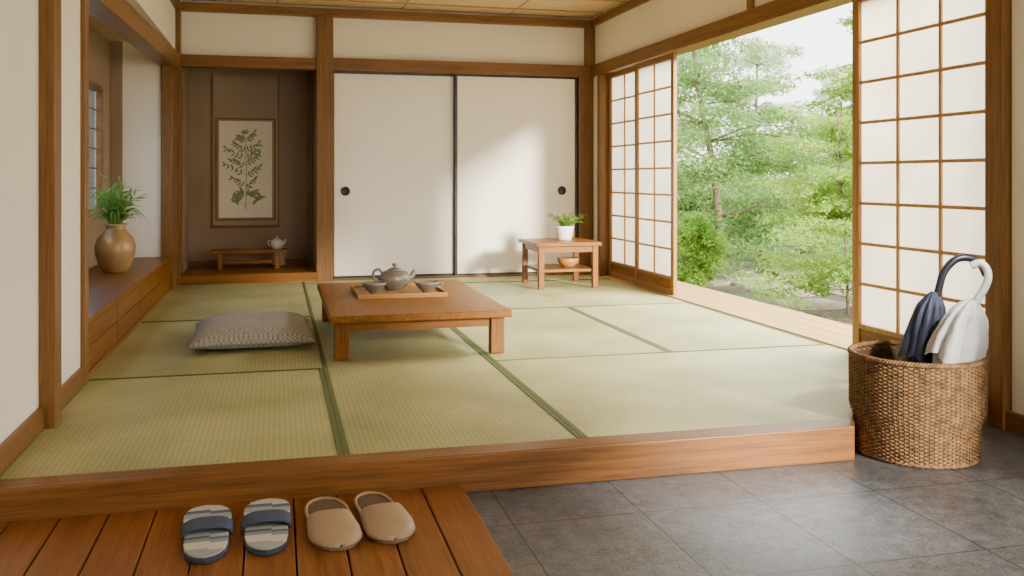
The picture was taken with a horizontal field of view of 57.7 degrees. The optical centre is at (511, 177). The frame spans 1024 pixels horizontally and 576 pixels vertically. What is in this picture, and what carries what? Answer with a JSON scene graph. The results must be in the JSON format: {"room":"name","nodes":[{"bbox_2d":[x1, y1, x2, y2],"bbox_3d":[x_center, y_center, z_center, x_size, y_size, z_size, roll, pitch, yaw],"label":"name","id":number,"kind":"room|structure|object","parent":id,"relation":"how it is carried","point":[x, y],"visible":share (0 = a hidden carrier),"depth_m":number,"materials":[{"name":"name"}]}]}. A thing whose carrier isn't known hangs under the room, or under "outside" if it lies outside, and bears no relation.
{"room":"traditional dwelling","nodes":[
{"label":"traditional dwelling","id":0,"kind":"room"},
{"bbox_2d":[0,0,174,443],"bbox_3d":[-1.978,-0.290,2.847,0.600,2.780,11.890,0,0,-14],"label":"wall","id":1,"kind":"structure","parent":0,"point":[19,19],"depth_m":3.68,"materials":[{"name":"white paint"}]},
{"bbox_2d":[0,407,43,474],"bbox_3d":[-1.783,0.955,3.340,0.020,0.090,0.750,0,0,-14],"label":"trim","id":2,"kind":"structure","parent":1,"relation":"attached to","point":[23,435],"depth_m":3.38,"materials":[{"name":"brown wood"}]},
{"bbox_2d":[39,0,61,428],"bbox_3d":[-1.918,-0.340,3.754,0.160,2.680,0.120,0,0,-14],"label":"wooden post","id":3,"kind":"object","parent":1,"relation":"attached to","point":[50,11],"depth_m":3.71,"materials":[{"name":"brown wood"}]},
{"bbox_2d":[62,367,84,407],"bbox_3d":[-1.988,0.955,4.154,0.020,0.090,0.690,0,0,-14],"label":"trim","id":4,"kind":"structure","parent":1,"relation":"attached to","point":[73,384],"depth_m":4.24,"materials":[{"name":"brown wood"}]},
{"bbox_2d":[80,0,88,383],"bbox_3d":[-2.134,-0.050,4.525,0.120,2.100,0.100,0,0,-14],"label":"trim","id":5,"kind":"structure","parent":1,"relation":"attached to","point":[84,4],"depth_m":4.49,"materials":[{"name":"brown wood"}]},
{"bbox_2d":[110,41,122,199],"bbox_3d":[-3.481,-0.250,8.182,0.100,1.900,0.030,0,0,-14],"label":"trim","id":6,"kind":"structure","parent":1,"relation":"attached to","point":[116,47],"depth_m":8.17,"materials":[{"name":"brown paint"}]},
{"bbox_2d":[89,0,179,69],"bbox_3d":[-2.645,-1.025,6.598,0.145,0.250,4.290,0,0,-14],"label":"trim","id":7,"kind":"structure","parent":1,"relation":"attached to","point":[119,16],"depth_m":6.11,"materials":[{"name":"brown wood"}]},
{"bbox_2d":[161,65,176,289],"bbox_3d":[-3.119,-0.015,8.464,0.100,2.030,0.400,0,0,-14],"label":"trim","id":8,"kind":"structure","parent":1,"relation":"attached to","point":[168,73],"depth_m":8.28,"materials":[{"name":"brown wood"}]},
{"bbox_2d":[170,0,180,9],"bbox_3d":[-2.407,-1.610,5.833,0.070,0.080,5.890,0,0,-14],"label":"trim","id":9,"kind":"structure","parent":1,"relation":"attached to","point":[176,4],"depth_m":8.47,"materials":[{"name":"brown wood"}]},
{"bbox_2d":[175,10,181,284],"bbox_3d":[-3.173,-0.285,8.760,0.110,2.570,0.200,0,0,-14],"label":"trim","id":10,"kind":"structure","parent":1,"relation":"attached to","point":[177,12],"depth_m":8.67,"materials":[{"name":"brown wood"}]},
{"bbox_2d":[319,0,602,12],"bbox_3d":[-1.063,-1.674,8.921,4.190,0.012,0.020,0,0,-14],"label":"trim","id":11,"kind":"structure","parent":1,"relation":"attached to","point":[319,0],"depth_m":9.05,"materials":[{"name":"brown wood"}]},
{"bbox_2d":[588,0,624,1],"bbox_3d":[-0.911,-1.674,8.320,4.190,0.012,0.020,0,0,-14],"label":"trim","id":12,"kind":"structure","parent":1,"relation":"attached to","point":[588,0],"depth_m":8.78,"materials":[{"name":"brown wood"}]},
{"bbox_2d":[89,24,109,268],"bbox_3d":[-3.103,-0.100,6.281,0.100,2.400,4.100,0,0,-14],"label":"wall","id":13,"kind":"structure","parent":0,"point":[99,45],"depth_m":7.71,"materials":[{"name":"brown paint"}]},
{"bbox_2d":[89,79,102,213],"bbox_3d":[-3.175,-0.240,6.686,0.080,1.040,2.120,0,0,-14],"label":"window","id":14,"kind":"structure","parent":13,"relation":"in","point":[93,86],"depth_m":7.69,"materials":[{"name":"brown wood"}]},
{"bbox_2d":[89,14,126,41],"bbox_3d":[-2.909,-1.230,6.330,0.500,0.060,4.100,0,0,-14],"label":"ceiling","id":15,"kind":"structure","parent":0,"point":[101,28],"depth_m":7.57,"materials":[{"name":"brown wood"}]},
{"bbox_2d":[182,68,315,273],"bbox_3d":[-2.632,-0.200,9.396,1.440,2.400,0.770,0,0,-14],"label":"wall","id":16,"kind":"structure","parent":0,"point":[198,237],"depth_m":9.62,"materials":[{"name":"brown paint"}]},
{"bbox_2d":[211,75,279,227],"bbox_3d":[-2.764,-0.273,9.652,0.690,1.574,0.039,0,0,-14],"label":"scroll","id":17,"kind":"object","parent":16,"relation":"hanging from","point":[245,109],"visible":1,"depth_m":9.66,"materials":[{"name":"brown paper"}]},
{"bbox_2d":[222,129,265,208],"bbox_3d":[-2.779,-0.094,9.652,0.447,0.837,0.003,0,0,-14],"label":"picture","id":18,"kind":"object","parent":17,"relation":"on","point":[243,150],"depth_m":9.66},
{"bbox_2d":[188,258,305,266],"bbox_3d":[-2.709,0.880,9.679,1.250,0.060,0.025,0,0,-14],"label":"trim","id":19,"kind":"structure","parent":16,"relation":"attached to","point":[282,261],"depth_m":9.65,"materials":[{"name":"brown wood"}]},
{"bbox_2d":[306,71,312,264],"bbox_3d":[-2.130,-0.195,9.797,0.070,2.210,0.080,0,0,-14],"label":"trim","id":20,"kind":"structure","parent":16,"relation":"attached to","point":[309,74],"depth_m":9.76,"materials":[{"name":"brown wood"}]},
{"bbox_2d":[180,0,590,275],"bbox_3d":[-1.464,-0.290,9.264,4.900,2.780,0.140,0,0,-14],"label":"wall","id":21,"kind":"structure","parent":0,"point":[202,33],"depth_m":9.22,"materials":[{"name":"white paint"}]},
{"bbox_2d":[180,264,315,284],"bbox_3d":[-2.600,0.975,9.260,1.245,0.130,0.890,0,0,-14],"label":"trim","id":22,"kind":"structure","parent":21,"relation":"attached to","point":[299,272],"depth_m":8.92,"materials":[{"name":"brown wood"}]},
{"bbox_2d":[210,248,286,269],"bbox_3d":[-2.648,0.815,9.377,0.740,0.190,0.240,0,0,-14],"label":"bench","id":23,"kind":"object","parent":22,"relation":"on","point":[220,252],"visible":1,"depth_m":9.33,"materials":[{"name":"brown wood"}]},
{"bbox_2d":[268,236,285,248],"bbox_3d":[-2.384,0.655,9.433,0.146,0.130,0.124,0,0,26],"label":"teapot","id":24,"kind":"object","parent":23,"relation":"on","point":[276,243],"visible":1,"depth_m":9.40,"materials":[{"name":"ceramic"}]},
{"bbox_2d":[180,54,315,70],"bbox_3d":[-2.572,-1.105,8.922,1.355,0.110,0.180,0,0,-14],"label":"trim","id":25,"kind":"structure","parent":21,"relation":"attached to","point":[186,60],"depth_m":8.85,"materials":[{"name":"brown wood"}]},
{"bbox_2d":[316,16,332,280],"bbox_3d":[-1.840,-0.285,9.117,0.160,2.570,0.240,0,0,-14],"label":"trim","id":26,"kind":"structure","parent":21,"relation":"attached to","point":[324,24],"depth_m":9.00,"materials":[{"name":"brown wood"}]},
{"bbox_2d":[181,2,593,27],"bbox_3d":[-1.200,-1.610,9.268,4.185,0.080,0.180,0,0,-14],"label":"trim","id":27,"kind":"structure","parent":21,"relation":"attached to","point":[185,6],"depth_m":9.16,"materials":[{"name":"brown wood"}]},
{"bbox_2d":[333,71,453,277],"bbox_3d":[-1.165,-0.033,9.294,1.225,2.035,0.044,0,0,-14],"label":"door","id":28,"kind":"structure","parent":21,"relation":"in","point":[394,132],"depth_m":9.28,"materials":[{"name":"paper"}]},
{"bbox_2d":[333,273,572,280],"bbox_3d":[-0.538,1.008,9.415,2.510,0.045,0.140,0,0,-14],"label":"trim","id":29,"kind":"structure","parent":21,"relation":"attached to","point":[442,276],"depth_m":9.34,"materials":[{"name":"brown wood"}]},
{"bbox_2d":[333,58,590,77],"bbox_3d":[-0.461,-1.110,9.435,2.670,0.120,0.140,0,0,-14],"label":"trim","id":30,"kind":"structure","parent":21,"relation":"attached to","point":[339,64],"depth_m":9.35,"materials":[{"name":"brown wood"}]},
{"bbox_2d":[454,74,576,275],"bbox_3d":[0.050,-0.033,9.549,1.295,2.035,0.044,0,0,-14],"label":"door","id":31,"kind":"structure","parent":21,"relation":"in","point":[515,137],"depth_m":9.52,"materials":[{"name":"paper"}]},
{"bbox_2d":[577,77,593,273],"bbox_3d":[0.756,-0.025,9.742,0.160,2.050,0.140,0,0,-14],"label":"trim","id":32,"kind":"structure","parent":21,"relation":"attached to","point":[585,85],"depth_m":9.67,"materials":[{"name":"brown wood"}]},
{"bbox_2d":[195,0,625,17],"bbox_3d":[-0.107,-1.710,3.892,5.100,0.060,13.000,0,0,-14],"label":"ceiling","id":33,"kind":"structure","parent":0,"point":[572,5],"depth_m":9.06,"materials":[{"name":"brown wood"}]},
{"bbox_2d":[0,397,987,522],"bbox_3d":[0.216,1.065,3.636,4.200,0.139,0.375,0,0,-14],"label":"step edge","id":34,"kind":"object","parent":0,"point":[515,465],"depth_m":3.34,"materials":[{"name":"brown wood"}]},
{"bbox_2d":[466,425,1023,575],"bbox_3d":[0.468,1.185,0.598,5.600,0.100,6.330,0,0,-14],"label":"floor","id":35,"kind":"structure","parent":0,"point":[864,515],"depth_m":3.07,"materials":[{"name":"tile"}]},
{"bbox_2d":[0,485,514,575],"bbox_3d":[-0.973,1.117,2.272,2.053,0.035,1.683,0,0,-14],"label":"deck","id":36,"kind":"object","parent":35,"relation":"on","point":[450,538],"visible":0.67,"depth_m":2.76,"materials":[{"name":"brown wood"}]},
{"bbox_2d":[181,505,233,564],"bbox_3d":[-0.937,1.076,2.858,0.157,0.048,0.450,0,0,-17],"label":"slipper","id":37,"kind":"object","parent":36,"relation":"on","point":[206,530],"visible":1,"depth_m":2.81,"materials":[{"name":"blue fabric"}]},
{"bbox_2d":[241,498,291,555],"bbox_3d":[-0.770,1.076,2.915,0.157,0.048,0.450,0,0,-14],"label":"slipper","id":38,"kind":"object","parent":36,"relation":"on","point":[264,522],"visible":1,"depth_m":2.87,"materials":[{"name":"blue fabric"}]},
{"bbox_2d":[304,496,362,550],"bbox_3d":[-0.576,1.068,2.934,0.159,0.064,0.430,0,0,-19],"label":"slipper","id":39,"kind":"object","parent":36,"relation":"on","point":[330,526],"visible":1,"depth_m":2.81,"materials":[{"name":"beige leather"}]},
{"bbox_2d":[354,491,415,543],"bbox_3d":[-0.419,1.068,2.990,0.159,0.064,0.430,0,0,-20],"label":"slipper","id":40,"kind":"object","parent":36,"relation":"on","point":[383,520],"visible":1,"depth_m":2.87,"materials":[{"name":"beige leather"}]},
{"bbox_2d":[847,340,988,468],"bbox_3d":[1.674,0.925,3.853,0.538,0.418,0.538,0,0,-38],"label":"wicker basket","id":41,"kind":"object","parent":35,"relation":"on","point":[933,416],"visible":0.91,"depth_m":3.64,"materials":[{"name":"brown wicker"}]},
{"bbox_2d":[897,254,983,368],"bbox_3d":[1.782,0.721,3.857,0.389,0.810,0.116,0,0,-14],"label":"umbrella","id":42,"kind":"object","parent":41,"relation":"in","point":[929,311],"visible":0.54,"depth_m":3.83,"materials":[{"name":"blue fabric"}]},
{"bbox_2d":[924,259,991,368],"bbox_3d":[1.788,0.732,3.744,0.248,0.810,0.168,0,0,-14],"label":"umbrella","id":43,"kind":"object","parent":41,"relation":"in","point":[961,336],"visible":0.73,"depth_m":3.69,"materials":[{"name":"grey fabric"}]},
{"bbox_2d":[591,0,1023,414],"bbox_3d":[2.339,-0.273,4.010,0.100,2.815,12.030,0,0,-14],"label":"wall","id":44,"kind":"structure","parent":0,"point":[653,21],"depth_m":6.70,"materials":[{"name":"white paint"}]},
{"bbox_2d":[584,26,594,65],"bbox_3d":[0.850,-1.370,9.740,0.180,0.400,0.190,0,0,-14],"label":"trim","id":45,"kind":"structure","parent":44,"relation":"attached to","point":[589,32],"depth_m":9.64,"materials":[{"name":"brown wood"}]},
{"bbox_2d":[597,74,607,276],"bbox_3d":[0.961,-0.025,9.484,0.170,2.050,0.080,0,0,-14],"label":"trim","id":46,"kind":"structure","parent":44,"relation":"attached to","point":[602,80],"depth_m":9.44,"materials":[{"name":"brown wood"}]},
{"bbox_2d":[608,67,634,282],"bbox_3d":[1.098,-0.031,9.039,0.032,2.038,0.850,0,0,-14],"label":"door","id":47,"kind":"structure","parent":44,"relation":"in","point":[621,84],"depth_m":9.12,"materials":[{"name":"paper"}]},
{"bbox_2d":[593,0,649,26],"bbox_3d":[1.613,-1.610,6.823,0.130,0.080,5.840,0,0,-14],"label":"trim","id":48,"kind":"structure","parent":44,"relation":"attached to","point":[630,4],"depth_m":8.93,"materials":[{"name":"brown wood"}]},
{"bbox_2d":[635,53,676,295],"bbox_3d":[1.264,-0.031,8.241,0.032,2.038,0.880,0,0,-14],"label":"door","id":49,"kind":"structure","parent":44,"relation":"in","point":[655,79],"depth_m":8.23,"materials":[{"name":"paper"}]},
{"bbox_2d":[591,0,851,76],"bbox_3d":[1.587,-1.110,7.007,0.170,0.120,5.570,0,0,-14],"label":"trim","id":50,"kind":"structure","parent":44,"relation":"attached to","point":[776,12],"depth_m":6.84,"materials":[{"name":"brown wood"}]},
{"bbox_2d":[603,275,851,350],"bbox_3d":[1.644,1.024,6.883,0.160,0.072,5.300,0,0,-14],"label":"trim","id":51,"kind":"structure","parent":44,"relation":"attached to","point":[832,341],"depth_m":6.49,"materials":[{"name":"brown wood"}]},
{"bbox_2d":[747,0,754,9],"bbox_3d":[1.706,-1.370,6.475,0.120,0.400,0.080,0,0,-14],"label":"trim","id":52,"kind":"structure","parent":44,"relation":"attached to","point":[750,3],"depth_m":6.44,"materials":[{"name":"brown wood"}]},
{"bbox_2d":[852,0,984,346],"bbox_3d":[2.122,-0.031,4.848,0.032,2.038,1.120,0,0,-14],"label":"door","id":53,"kind":"structure","parent":44,"relation":"in","point":[918,66],"depth_m":4.90,"materials":[{"name":"paper"}]},
{"bbox_2d":[985,0,1011,429],"bbox_3d":[2.268,-0.273,4.250,0.160,2.815,0.110,0,0,-14],"label":"wooden post","id":54,"kind":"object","parent":44,"relation":"attached to","point":[998,13],"depth_m":4.20,"materials":[{"name":"brown wood"}]},
{"bbox_2d":[1006,410,1023,435],"bbox_3d":[2.330,1.090,3.791,0.025,0.090,0.810,0,0,-14],"label":"trim","id":55,"kind":"structure","parent":44,"relation":"attached to","point":[1014,421],"depth_m":4.13,"materials":[{"name":"brown wood"}]},
{"bbox_3d":[-0.713,1.143,6.333,4.720,0.183,5.870,0,0,-14],"label":"floor","id":56,"kind":"structure","parent":0,"visible":0},
{"bbox_2d":[89,257,171,369],"bbox_3d":[-2.803,0.875,6.372,0.497,0.350,3.790,0,0,-14],"label":"base cabinet","id":57,"kind":"object","parent":56,"relation":"on","point":[117,301],"visible":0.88,"depth_m":6.04,"materials":[{"name":"brown wood"}]},
{"bbox_2d":[89,174,148,272],"bbox_3d":[-2.960,0.332,6.929,0.508,0.735,0.474,0,0,-14],"label":"vase","id":58,"kind":"object","parent":57,"relation":"on","point":[114,248],"visible":0.98,"depth_m":6.86,"materials":[{"name":"brown ceramic"}]},
{"bbox_2d":[89,287,171,377],"bbox_3d":[-2.571,0.991,6.431,0.017,0.038,3.810,0,0,-14],"label":"trim","id":59,"kind":"structure","parent":57,"relation":"attached to","point":[125,336],"depth_m":5.75,"materials":[{"name":"brown wood"}]},
{"bbox_2d":[0,369,343,478],"bbox_3d":[-1.356,1.024,3.969,1.153,0.053,1.558,0,0,-14],"label":"mat","id":60,"kind":"object","parent":56,"relation":"on","point":[176,421],"visible":0.69,"depth_m":3.74,"materials":[{"name":"wicker"}]},
{"bbox_2d":[89,316,322,380],"bbox_3d":[-1.781,1.024,5.651,1.153,0.053,1.908,0,0,-14],"label":"mat","id":61,"kind":"object","parent":56,"relation":"on","point":[153,349],"visible":0.48,"depth_m":5.15,"materials":[{"name":"wicker"}]},
{"bbox_2d":[185,311,316,348],"bbox_3d":[-1.596,0.925,5.722,0.719,0.139,0.908,0,0,-15],"label":"floor cushion","id":62,"kind":"object","parent":61,"relation":"on","point":[268,328],"visible":1,"depth_m":5.39,"materials":[{"name":"grey fabric"}]},
{"bbox_2d":[143,282,309,321],"bbox_3d":[-2.307,1.024,7.730,1.153,0.053,2.378,0,0,-14],"label":"mat","id":63,"kind":"object","parent":56,"relation":"on","point":[184,302],"visible":0.62,"depth_m":7.59,"materials":[{"name":"wicker"}]},
{"bbox_2d":[302,280,373,315],"bbox_3d":[-1.308,1.024,7.983,0.903,0.053,2.378,0,0,-14],"label":"mat","id":64,"kind":"object","parent":56,"relation":"on","point":[314,302],"visible":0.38,"depth_m":7.94,"materials":[{"name":"wicker"}]},
{"bbox_2d":[311,316,581,454],"bbox_3d":[-0.592,1.024,5.147,0.903,0.053,3.468,0,0,-14],"label":"mat","id":65,"kind":"object","parent":56,"relation":"on","point":[407,389],"visible":0.69,"depth_m":4.24,"materials":[{"name":"wicker"}]},
{"bbox_2d":[317,280,511,360],"bbox_3d":[-0.689,0.871,5.911,1.010,0.252,1.640,0,0,-14],"label":"table","id":66,"kind":"object","parent":65,"relation":"on","point":[464,306],"visible":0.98,"depth_m":5.29,"materials":[{"name":"brown wood"}]},
{"bbox_2d":[351,283,447,298],"bbox_3d":[-0.741,0.731,6.032,0.560,0.028,0.540,0,0,-14],"label":"serving tray","id":67,"kind":"object","parent":66,"relation":"on","point":[411,290],"visible":0.73,"depth_m":5.84,"materials":[{"name":"brown wood"}]},
{"bbox_2d":[361,281,386,292],"bbox_3d":[-0.881,0.699,5.935,0.164,0.068,0.164,0,0,-14],"label":"bowl","id":68,"kind":"object","parent":67,"relation":"on","point":[371,286],"visible":1,"depth_m":5.89,"materials":[{"name":"grey ceramic"}]},
{"bbox_2d":[372,263,415,289],"bbox_3d":[-0.772,0.645,6.117,0.221,0.175,0.210,0,0,29],"label":"teapot","id":69,"kind":"object","parent":67,"relation":"on","point":[396,278],"visible":0.94,"depth_m":6.06,"materials":[{"name":"grey ceramic"}]},
{"bbox_2d":[414,280,442,292],"bbox_3d":[-0.546,0.699,5.978,0.163,0.068,0.163,0,0,31],"label":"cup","id":70,"kind":"object","parent":67,"relation":"on","point":[426,286],"visible":0.99,"depth_m":5.94,"materials":[{"name":"grey ceramic"}]},
{"bbox_2d":[411,274,609,282],"bbox_3d":[-0.095,1.024,9.233,2.058,0.053,0.548,0,0,-14],"label":"mat","id":71,"kind":"object","parent":56,"relation":"on","point":[581,276],"visible":0.4,"depth_m":9.25,"materials":[{"name":"wicker"}]},
{"bbox_2d":[464,281,567,308],"bbox_3d":[-0.293,1.024,7.956,1.048,0.053,1.828,0,0,-14],"label":"mat","id":72,"kind":"object","parent":56,"relation":"on","point":[511,295],"visible":0.33,"depth_m":7.92,"materials":[{"name":"wicker"}]},
{"bbox_2d":[454,307,669,359],"bbox_3d":[0.165,1.024,6.143,1.048,0.053,1.908,0,0,-14],"label":"mat","id":73,"kind":"object","parent":56,"relation":"on","point":[563,331],"visible":0.71,"depth_m":5.83,"materials":[{"name":"wicker"}]},
{"bbox_2d":[511,279,688,306],"bbox_3d":[0.706,1.024,8.208,1.008,0.053,1.828,0,0,-14],"label":"mat","id":74,"kind":"object","parent":56,"relation":"on","point":[609,292],"visible":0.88,"depth_m":8.05,"materials":[{"name":"wicker"}]},
{"bbox_2d":[518,238,601,288],"bbox_3d":[0.439,0.788,8.672,0.620,0.417,0.640,0,0,-14],"label":"side table","id":75,"kind":"object","parent":74,"relation":"on","point":[540,245],"visible":0.95,"depth_m":8.44,"materials":[{"name":"brown wood"}]},
{"bbox_2d":[525,264,591,272],"bbox_3d":[0.439,0.838,8.672,0.520,0.025,0.540,0,0,-14],"label":"shelf","id":76,"kind":"object","parent":75,"relation":"attached to","point":[546,268],"depth_m":8.48,"materials":[{"name":"brown wood"}]},
{"bbox_2d":[547,210,585,239],"bbox_3d":[0.513,0.437,8.763,0.389,0.286,0.376,0,0,-14],"label":"potted plant","id":77,"kind":"object","parent":75,"relation":"on","point":[564,231],"visible":1,"depth_m":8.66,"materials":[{"name":"green plant"}]},
{"bbox_2d":[557,257,578,266],"bbox_3d":[0.519,0.782,8.640,0.200,0.085,0.200,0,0,-14],"label":"wooden bowl","id":78,"kind":"object","parent":75,"relation":"on","point":[563,261],"visible":1,"depth_m":8.57,"materials":[{"name":"brown wood"}]},
{"bbox_2d":[492,344,849,437],"bbox_3d":[1.080,1.024,4.584,2.060,0.053,1.560,0,0,-14],"label":"mat","id":79,"kind":"object","parent":56,"relation":"on","point":[631,393],"visible":0.79,"depth_m":4.46,"materials":[{"name":"wicker"}]},
{"bbox_2d":[570,303,824,350],"bbox_3d":[1.164,1.024,6.395,1.008,0.053,1.908,0,0,-14],"label":"mat","id":80,"kind":"object","parent":56,"relation":"on","point":[676,326],"visible":0.88,"depth_m":6.22,"materials":[{"name":"wicker"}]},
{"label":"outside","id":81,"kind":"structure","parent":0,"visible":0},
{"bbox_2d":[707,230,851,324],"bbox_3d":[14.792,1.404,20.241,32.000,0.089,48.000,0,0,-14],"label":"ground","id":82,"kind":"structure","parent":81,"point":[839,315],"depth_m":10.93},
{"bbox_2d":[677,211,729,287],"bbox_3d":[2.246,0.905,11.504,0.965,1.009,0.892,0,0,24],"label":"shrub","id":83,"kind":"object","parent":82,"relation":"on","point":[700,247],"visible":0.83,"depth_m":11.28,"materials":[{"name":"green plant"}]},
{"bbox_2d":[677,277,732,285],"bbox_3d":[2.581,1.425,12.506,0.696,0.110,0.802,0,0,-14],"label":"paving stone","id":84,"kind":"object","parent":82,"relation":"on","point":[721,282],"visible":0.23,"depth_m":12.25,"materials":[{"name":"beige stone"}]},
{"bbox_2d":[677,181,734,228],"bbox_3d":[3.755,0.713,19.651,1.889,1.534,1.826,0,0,13],"label":"shrub","id":85,"kind":"object","parent":82,"relation":"on","point":[708,191],"visible":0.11,"depth_m":19.07,"materials":[{"name":"green plant"}]},
{"bbox_2d":[677,47,743,211],"bbox_3d":[4.376,-1.888,22.750,4.666,7.188,3.880,0,0,23],"label":"tree","id":86,"kind":"object","parent":82,"relation":"on","point":[679,60],"visible":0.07,"depth_m":23.16,"materials":[{"name":"green plant"}]},
{"bbox_2d":[712,266,753,272],"bbox_3d":[3.266,1.425,14.077,0.689,0.110,0.754,0,0,-14],"label":"paving stone","id":87,"kind":"object","parent":82,"relation":"on","point":[739,268],"visible":0.14,"depth_m":13.93,"materials":[{"name":"beige stone"}]},
{"bbox_2d":[713,272,772,280],"bbox_3d":[3.228,1.425,13.114,0.695,0.110,0.737,0,0,-14],"label":"paving stone","id":88,"kind":"object","parent":82,"relation":"on","point":[752,276],"visible":0.19,"depth_m":12.94,"materials":[{"name":"beige stone"}]},
{"bbox_2d":[720,174,774,233],"bbox_3d":[5.116,0.673,20.182,1.702,1.549,1.873,0,0,0],"label":"shrub","id":89,"kind":"object","parent":82,"relation":"on","point":[734,207],"visible":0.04,"depth_m":19.97,"materials":[{"name":"green plant"}]},
{"bbox_2d":[688,35,824,202],"bbox_3d":[6.965,-1.124,26.739,4.245,5.891,3.918,0,0,-44],"label":"tree","id":90,"kind":"object","parent":82,"relation":"on","point":[760,58],"visible":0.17,"depth_m":26.43,"materials":[{"name":"green plant"}]},
{"bbox_2d":[732,280,793,288],"bbox_3d":[3.259,1.425,12.166,0.697,0.110,0.740,0,0,-14],"label":"paving stone","id":91,"kind":"object","parent":82,"relation":"on","point":[734,283],"visible":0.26,"depth_m":11.99,"materials":[{"name":"beige stone"}]},
{"bbox_2d":[677,37,851,285],"bbox_3d":[3.319,-0.761,13.918,4.499,4.706,4.312,0,0,-6],"label":"tree","id":92,"kind":"object","parent":82,"relation":"on","point":[738,161],"visible":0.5,"depth_m":13.17,"materials":[{"name":"green plant"}]},
{"bbox_2d":[677,281,851,341],"bbox_3d":[1.893,1.202,7.141,0.430,0.395,5.680,0,0,-14],"label":"veranda","id":93,"kind":"object","parent":82,"relation":"on","point":[839,330],"visible":0.09,"depth_m":6.95,"materials":[{"name":"brown wood"}]},
{"bbox_2d":[731,220,803,259],"bbox_3d":[4.347,1.097,15.714,1.236,0.801,1.138,0,0,-14],"label":"shrub","id":94,"kind":"object","parent":82,"relation":"on","point":[759,229],"visible":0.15,"depth_m":15.61,"materials":[{"name":"green plant"}]},
{"bbox_2d":[721,106,851,255],"bbox_3d":[5.328,0.091,17.622,3.330,2.916,3.346,0,0,7],"label":"tree","id":95,"kind":"object","parent":82,"relation":"on","point":[791,119],"visible":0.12,"depth_m":17.37,"materials":[{"name":"green plant"}]},
{"bbox_2d":[754,288,819,296],"bbox_3d":[3.303,1.425,11.259,0.673,0.110,0.762,0,0,-14],"label":"paving stone","id":96,"kind":"object","parent":82,"relation":"on","point":[803,294],"visible":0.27,"depth_m":11.03,"materials":[{"name":"beige stone"}]},
{"bbox_2d":[761,268,812,274],"bbox_3d":[4.106,1.425,13.851,0.644,0.110,0.766,0,0,-14],"label":"paving stone","id":97,"kind":"object","parent":82,"relation":"on","point":[771,268],"visible":0.1,"depth_m":13.67,"materials":[{"name":"beige stone"}]},
{"bbox_2d":[761,174,812,225],"bbox_3d":[6.238,0.669,20.346,1.502,1.590,2.107,0,0,32],"label":"shrub","id":98,"kind":"object","parent":82,"relation":"on","point":[806,174],"visible":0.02,"depth_m":20.11,"materials":[{"name":"green plant"}]},
{"bbox_2d":[774,305,804,312],"bbox_3d":[2.622,1.425,9.704,0.687,0.110,0.736,0,0,-14],"label":"paving stone","id":99,"kind":"object","parent":82,"relation":"on","point":[774,305],"visible":0.06,"depth_m":9.76,"materials":[{"name":"beige stone"}]},
{"bbox_2d":[729,109,851,313],"bbox_3d":[3.485,0.342,9.560,2.257,2.216,1.858,0,0,24],"label":"maple","id":100,"kind":"object","parent":82,"relation":"on","point":[843,124],"visible":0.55,"depth_m":9.57,"materials":[{"name":"green plant"}]},
{"bbox_2d":[769,64,851,193],"bbox_3d":[8.284,-0.559,23.002,3.250,4.475,4.196,0,0,-20],"label":"tree","id":101,"kind":"object","parent":82,"relation":"on","point":[825,83],"visible":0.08,"depth_m":22.83,"materials":[{"name":"green plant"}]},
{"bbox_2d":[775,298,851,309],"bbox_3d":[3.325,1.425,10.298,0.673,0.110,0.804,0,0,-14],"label":"paving stone","id":102,"kind":"object","parent":82,"relation":"on","point":[822,304],"visible":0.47,"depth_m":10.11,"materials":[{"name":"beige stone"}]},
{"bbox_2d":[792,9,851,234],"bbox_3d":[4.875,-0.619,12.391,2.276,4.144,2.453,0,0,-14],"label":"tree","id":103,"kind":"object","parent":82,"relation":"on","point":[845,88],"visible":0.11,"depth_m":12.61,"materials":[{"name":"green plant"}]},
{"bbox_2d":[802,281,851,289],"bbox_3d":[4.149,1.425,12.016,0.700,0.110,0.769,0,0,-14],"label":"paving stone","id":104,"kind":"object","parent":82,"relation":"on","point":[843,286],"visible":0.09,"depth_m":11.85,"materials":[{"name":"beige stone"}]},
{"bbox_2d":[828,290,851,298],"bbox_3d":[4.172,1.425,11.041,0.680,0.110,0.786,0,0,-14],"label":"paving stone","id":105,"kind":"object","parent":82,"relation":"on","point":[837,293],"visible":0.08,"depth_m":11.05,"materials":[{"name":"beige stone"}]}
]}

